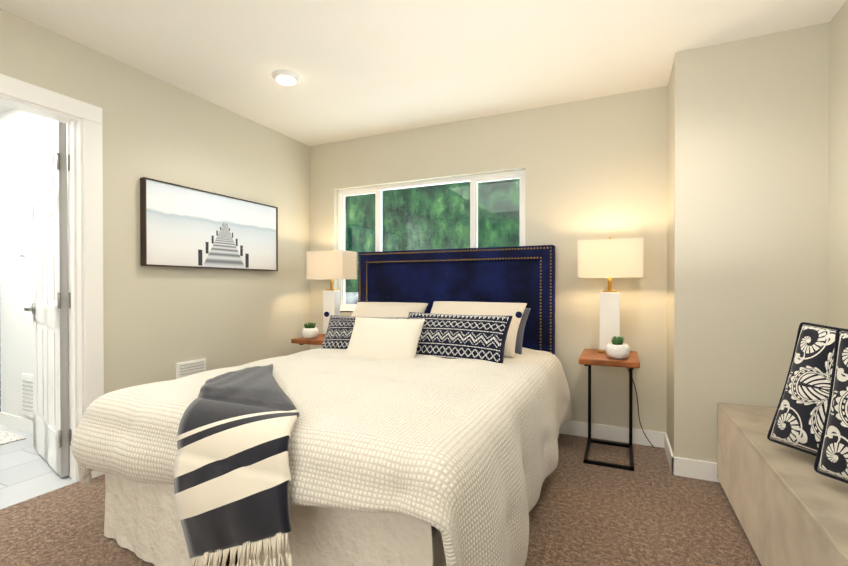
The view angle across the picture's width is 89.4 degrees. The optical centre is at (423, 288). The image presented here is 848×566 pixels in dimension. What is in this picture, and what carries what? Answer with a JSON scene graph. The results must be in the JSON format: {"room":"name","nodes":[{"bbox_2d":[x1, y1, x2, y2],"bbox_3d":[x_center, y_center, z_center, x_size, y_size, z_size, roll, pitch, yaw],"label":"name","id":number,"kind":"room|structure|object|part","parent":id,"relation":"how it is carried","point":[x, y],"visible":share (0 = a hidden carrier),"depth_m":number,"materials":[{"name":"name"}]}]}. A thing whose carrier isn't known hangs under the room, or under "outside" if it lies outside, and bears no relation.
{"room":"bedroom","nodes":[
{"label":"bedroom","id":0,"kind":"room"},
{"bbox_2d":[0,105,68,443],"bbox_3d":[-3.296,-0.170,2.664,2.500,2.500,1.490,0,0,25],"label":"wall","id":1,"kind":"structure","parent":0,"point":[22,133],"depth_m":3.26,"materials":[{"name":"white paint"}]},
{"bbox_2d":[18,239,25,255],"bbox_3d":[-3.016,-0.303,3.213,0.090,0.120,0.016,0,0,25],"label":"switch","id":2,"kind":"object","parent":1,"relation":"attached to","point":[21,242],"depth_m":3.20,"materials":[{"name":"white plastic"}]},
{"bbox_2d":[0,425,78,508],"bbox_3d":[-3.196,1.111,2.627,2.480,0.060,1.250,0,0,25],"label":"floor","id":3,"kind":"structure","parent":0,"point":[27,471],"depth_m":2.49,"materials":[{"name":"tile"}]},
{"bbox_2d":[0,430,25,444],"bbox_3d":[-3.251,1.074,2.773,0.500,0.012,0.870,0,0,25],"label":"bath mat","id":4,"kind":"object","parent":3,"relation":"on","point":[6,437],"visible":0.96,"depth_m":3.06,"materials":[{"name":"white fabric"}]},
{"bbox_2d":[0,9,309,393],"bbox_3d":[-2.338,-0.132,1.613,0.120,2.440,5.640,0,0,25],"label":"wall","id":5,"kind":"structure","parent":0,"point":[159,323],"depth_m":2.88,"materials":[{"name":"beige paint"}]},
{"bbox_2d":[0,73,103,480],"bbox_3d":[-2.123,0.024,2.082,0.157,2.120,0.950,0,0,25],"label":"door frame","id":6,"kind":"structure","parent":5,"relation":"attached to","point":[83,120],"depth_m":2.40,"materials":[{"name":"white wood"}]},
{"bbox_2d":[24,122,71,476],"bbox_3d":[-2.301,0.066,2.658,0.766,2.005,0.260,0,0,25],"label":"door","id":7,"kind":"structure","parent":6,"relation":"attached to","point":[49,308],"depth_m":2.55,"materials":[{"name":"white wood"}]},
{"bbox_3d":[-2.005,0.070,2.432,0.038,1.650,0.002,0,0,25],"label":"door hinges","id":8,"kind":"part","parent":7,"relation":"part of","materials":[{"name":"grey metal"}]},
{"bbox_2d":[176,358,205,378],"bbox_3d":[-1.624,0.573,2.995,0.026,0.130,0.220,0,0,25],"label":"air vent","id":9,"kind":"object","parent":5,"relation":"in","point":[186,368],"visible":0.67,"depth_m":2.97,"materials":[{"name":"white metal"}]},
{"bbox_2d":[140,177,277,270],"bbox_3d":[-1.519,-0.418,3.191,0.047,0.550,1.135,0,0,25],"label":"framed picture","id":10,"kind":"object","parent":5,"relation":"attached to","point":[184,226],"visible":1,"depth_m":3.05,"materials":[{"name":"brown wood"}]},
{"bbox_2d":[0,433,761,565],"bbox_3d":[-0.612,1.123,0.828,3.720,0.060,5.640,0,0,25],"label":"floor carpet","id":11,"kind":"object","parent":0,"point":[650,510],"depth_m":1.99,"materials":[{"name":"brown carpet"}]},
{"bbox_2d":[291,334,324,344],"bbox_3d":[-0.863,0.748,3.725,0.340,0.650,0.460,0,0,25],"label":"nightstand","id":12,"kind":"object","parent":11,"relation":"on","point":[319,339],"visible":0.15,"depth_m":3.54,"materials":[{"name":"brown wood"}]},
{"bbox_2d":[302,322,318,338],"bbox_3d":[-0.958,0.355,3.612,0.140,0.136,0.140,0,0,25],"label":"plant","id":13,"kind":"object","parent":12,"relation":"on","point":[310,330],"visible":1,"depth_m":3.57,"materials":[{"name":"white ceramic"}]},
{"bbox_2d":[306,249,356,335],"bbox_3d":[-0.821,0.036,3.811,0.390,0.771,0.210,0,0,25],"label":"lamp","id":14,"kind":"object","parent":12,"relation":"on","point":[331,265],"visible":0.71,"depth_m":3.75,"materials":[{"name":"beige fabric"}]},
{"bbox_3d":[-0.821,-0.201,3.810,0.390,0.245,0.210,0,0,25],"label":"lamp shade","id":15,"kind":"part","parent":14,"relation":"part of","materials":[{"name":"beige fabric"}]},
{"bbox_2d":[71,245,571,565],"bbox_3d":[-0.262,0.387,2.426,1.899,1.390,2.355,0,0,25],"label":"bed","id":16,"kind":"object","parent":11,"relation":"on","point":[415,409],"visible":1,"depth_m":1.60,"materials":[{"name":"beige fabric"}]},
{"bbox_2d":[174,364,298,557],"bbox_3d":[-0.579,0.623,1.700,0.777,0.489,0.742,0,0,25],"label":"throw","id":17,"kind":"object","parent":16,"relation":"on","point":[236,437],"depth_m":1.38,"materials":[{"name":"grey fabric"}]},
{"bbox_2d":[71,347,571,565],"bbox_3d":[-0.277,0.749,2.398,1.902,0.662,2.175,0,0,25],"label":"comforter","id":18,"kind":"object","parent":16,"relation":"on","point":[421,458],"depth_m":1.50,"materials":[{"name":"white fabric"}]},
{"bbox_2d":[346,317,424,360],"bbox_3d":[-0.261,0.352,2.711,0.520,0.380,0.131,0,-32,22],"label":"pillow","id":19,"kind":"object","parent":16,"relation":"on","point":[372,339],"depth_m":2.66,"materials":[{"name":"beige fabric"}]},
{"bbox_3d":[0.191,0.380,3.467,1.670,1.390,0.084,0,0,25],"label":"headboard","id":20,"kind":"part","parent":16,"relation":"part of","materials":[{"name":"blue fabric"}]},
{"bbox_2d":[578,348,639,470],"bbox_3d":[1.199,0.755,2.777,0.340,0.650,0.460,0,0,25],"label":"nightstand","id":21,"kind":"object","parent":11,"relation":"on","point":[590,357],"visible":1,"depth_m":2.73,"materials":[{"name":"brown wood"}]},
{"bbox_2d":[578,237,653,447],"bbox_3d":[1.287,0.367,2.870,0.469,1.419,0.258,0,0,25],"label":"lamp","id":22,"kind":"object","parent":21,"relation":"on","point":[609,258],"depth_m":2.80,"materials":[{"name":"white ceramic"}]},
{"bbox_3d":[1.241,-0.194,2.861,0.390,0.245,0.210,0,0,25],"label":"lamp shade","id":23,"kind":"part","parent":22,"relation":"part of","materials":[{"name":"beige fabric"}]},
{"bbox_3d":[1.448,0.746,2.921,0.217,0.660,0.036,0,0,25],"label":"lamp cord","id":24,"kind":"part","parent":22,"relation":"part of","materials":[{"name":"black plastic"}]},
{"bbox_2d":[605,336,629,358],"bbox_3d":[1.188,0.362,2.631,0.140,0.136,0.140,0,0,25],"label":"plant","id":25,"kind":"object","parent":21,"relation":"on","point":[617,348],"visible":1,"depth_m":2.59,"materials":[{"name":"white ceramic"}]},
{"bbox_2d":[717,402,847,565],"bbox_3d":[1.516,0.863,1.592,0.457,0.450,1.530,0,0,25],"label":"bench","id":26,"kind":"object","parent":11,"relation":"on","point":[789,505],"visible":0.71,"depth_m":1.53,"materials":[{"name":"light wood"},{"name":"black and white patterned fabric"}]},
{"bbox_2d":[767,322,847,455],"bbox_3d":[1.478,0.377,1.475,0.130,0.491,0.496,17,-1,-8],"label":"cushion","id":27,"kind":"object","parent":26,"relation":"on","point":[799,418],"visible":0.79,"depth_m":1.59,"materials":[{"name":"black fabric"}]},
{"bbox_2d":[814,328,847,483],"bbox_3d":[1.375,0.377,1.181,0.130,0.481,0.486,9,0,-11],"label":"cushion","id":28,"kind":"object","parent":26,"relation":"on","point":[832,455],"visible":1,"depth_m":1.36,"materials":[{"name":"black fabric"}]},
{"bbox_2d":[0,0,846,145],"bbox_3d":[-0.603,-1.377,0.806,3.940,0.060,5.880,0,0,25],"label":"ceiling","id":29,"kind":"structure","parent":0,"point":[363,68],"depth_m":2.41,"materials":[{"name":"white paint"}]},
{"bbox_2d":[272,69,299,84],"bbox_3d":[-0.886,-1.345,2.753,0.176,0.030,0.176,0,0,25],"label":"recessed light","id":30,"kind":"object","parent":29,"relation":"in","point":[284,77],"visible":1,"depth_m":2.72,"materials":[{"name":"white"}]},
{"bbox_2d":[310,86,667,432],"bbox_3d":[0.601,-0.145,3.431,3.940,2.440,0.120,0,0,25],"label":"wall","id":31,"kind":"structure","parent":0,"point":[596,168],"depth_m":3.13,"materials":[{"name":"beige paint"}]},
{"bbox_2d":[338,169,524,311],"bbox_3d":[-0.011,-0.351,3.703,1.780,1.152,0.105,0,0,25],"label":"window","id":32,"kind":"structure","parent":31,"relation":"in","point":[474,180],"depth_m":3.69,"materials":[{"name":"white"}]},
{"bbox_2d":[559,420,662,447],"bbox_3d":[0.263,1.022,3.519,3.020,0.105,0.017,0,0,25],"label":"baseboard","id":33,"kind":"structure","parent":31,"relation":"attached to","point":[576,428],"depth_m":3.02,"materials":[{"name":"white wood"}]},
{"bbox_2d":[667,22,828,462],"bbox_3d":[1.853,-0.139,2.542,0.680,2.440,0.450,0,0,25],"label":"wall","id":34,"kind":"structure","parent":0,"point":[747,210],"depth_m":2.35,"materials":[{"name":"beige paint"}]},
{"bbox_2d":[663,432,672,462],"bbox_3d":[1.532,1.028,2.681,0.014,0.105,0.420,0,0,25],"label":"baseboard","id":35,"kind":"structure","parent":34,"relation":"attached to","point":[666,444],"depth_m":2.75,"materials":[{"name":"white wood"}]},
{"bbox_2d":[669,455,719,482],"bbox_3d":[1.731,1.030,2.349,0.654,0.105,0.017,0,0,25],"label":"baseboard","id":36,"kind":"structure","parent":34,"relation":"attached to","point":[694,469],"depth_m":2.44,"materials":[{"name":"white wood"}]},
{"bbox_2d":[827,0,847,331],"bbox_3d":[1.107,-0.121,-0.038,0.120,2.440,5.760,0,0,25],"label":"wall","id":37,"kind":"structure","parent":0,"point":[838,195],"depth_m":2.09,"materials":[{"name":"beige paint"}]},
{"label":"outside","id":38,"kind":"structure","parent":0,"visible":0},
{"bbox_2d":[345,179,519,303],"bbox_3d":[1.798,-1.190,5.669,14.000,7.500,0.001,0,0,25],"label":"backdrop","id":39,"kind":"structure","parent":38,"point":[455,208],"depth_m":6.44,"materials":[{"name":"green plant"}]}
]}

